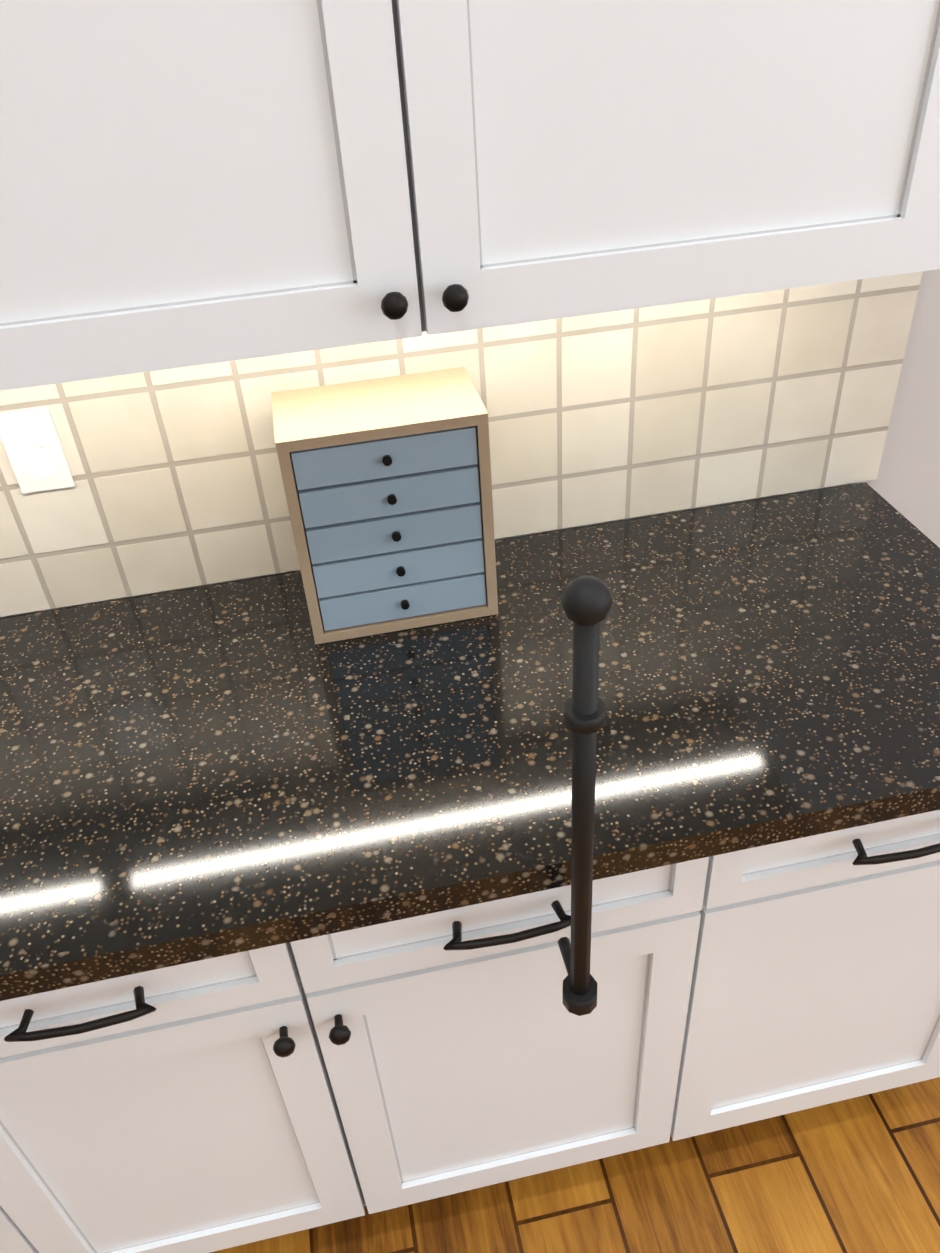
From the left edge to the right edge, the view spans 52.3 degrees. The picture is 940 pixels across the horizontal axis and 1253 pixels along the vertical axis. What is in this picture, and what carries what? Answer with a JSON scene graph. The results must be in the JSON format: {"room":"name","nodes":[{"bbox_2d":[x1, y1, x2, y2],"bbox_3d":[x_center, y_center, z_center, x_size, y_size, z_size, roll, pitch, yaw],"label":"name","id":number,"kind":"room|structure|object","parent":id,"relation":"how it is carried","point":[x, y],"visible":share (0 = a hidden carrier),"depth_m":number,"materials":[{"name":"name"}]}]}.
{"room":"kitchen","nodes":[
{"label":"kitchen","id":0,"kind":"room"},
{"bbox_2d":[0,269,939,618],"bbox_3d":[-0.061,-0.677,1.201,9.100,3.080,0.150,-10,37,-7],"label":"wall","id":1,"kind":"structure","parent":0,"point":[906,483],"depth_m":1.56,"materials":[{"name":"grey"}]},
{"bbox_2d":[0,271,922,616],"bbox_3d":[-1.901,0.003,1.145,5.238,0.452,0.008,-10,37,-7],"label":"tile backsplash","id":2,"kind":"structure","parent":1,"relation":"attached to","point":[592,419],"depth_m":1.40,"materials":[{"name":"white tile"}]},
{"bbox_2d":[0,0,939,390],"bbox_3d":[-0.138,-0.842,0.754,1.204,1.150,0.328,-10,37,-7],"label":"upper cabinet","id":3,"kind":"object","parent":1,"relation":"attached to","point":[190,182],"visible":1,"depth_m":0.87,"materials":[{"name":"white wood"}]},
{"bbox_2d":[210,1077,939,1252],"bbox_3d":[0.700,2.799,-0.861,9.250,0.060,7.750,-10,37,-7],"label":"floor","id":4,"kind":"structure","parent":0,"point":[860,1174],"depth_m":1.58,"materials":[{"name":"brown wood"}]},
{"bbox_2d":[0,483,939,1252],"bbox_3d":[-0.456,0.512,1.466,2.460,0.914,0.638,-10,37,-7],"label":"base cabinet","id":5,"kind":"object","parent":4,"relation":"on","point":[284,913],"visible":1,"depth_m":1.22,"materials":[{"name":"white"}]},
{"bbox_2d":[271,367,497,644],"bbox_3d":[-0.111,-0.162,1.309,0.260,0.306,0.160,-10,37,-7],"label":"organizer","id":6,"kind":"object","parent":5,"relation":"on","point":[387,482],"visible":0.98,"depth_m":1.24,"materials":[{"name":"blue wood"}]},
{"bbox_2d":[558,575,612,1015],"bbox_3d":[0.102,0.177,0.920,0.040,0.570,0.088,-10,37,-7],"label":"post","id":7,"kind":"object","parent":5,"relation":"attached to","point":[586,601],"visible":1,"depth_m":0.84,"materials":[{"name":"black metal"}]},
{"bbox_3d":[-4.175,1.316,-0.367,0.008,0.452,3.036,-10,37,-7],"label":"tile backsplash","id":8,"kind":"structure","parent":0,"visible":0},
{"bbox_2d":[0,408,74,493],"bbox_3d":[-0.585,-0.235,1.287,0.070,0.115,0.004,-10,37,-7],"label":"electrical outlet plate","id":9,"kind":"object","parent":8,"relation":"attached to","point":[33,448],"visible":1,"depth_m":1.26,"materials":[{"name":"white plastic"}]}
]}

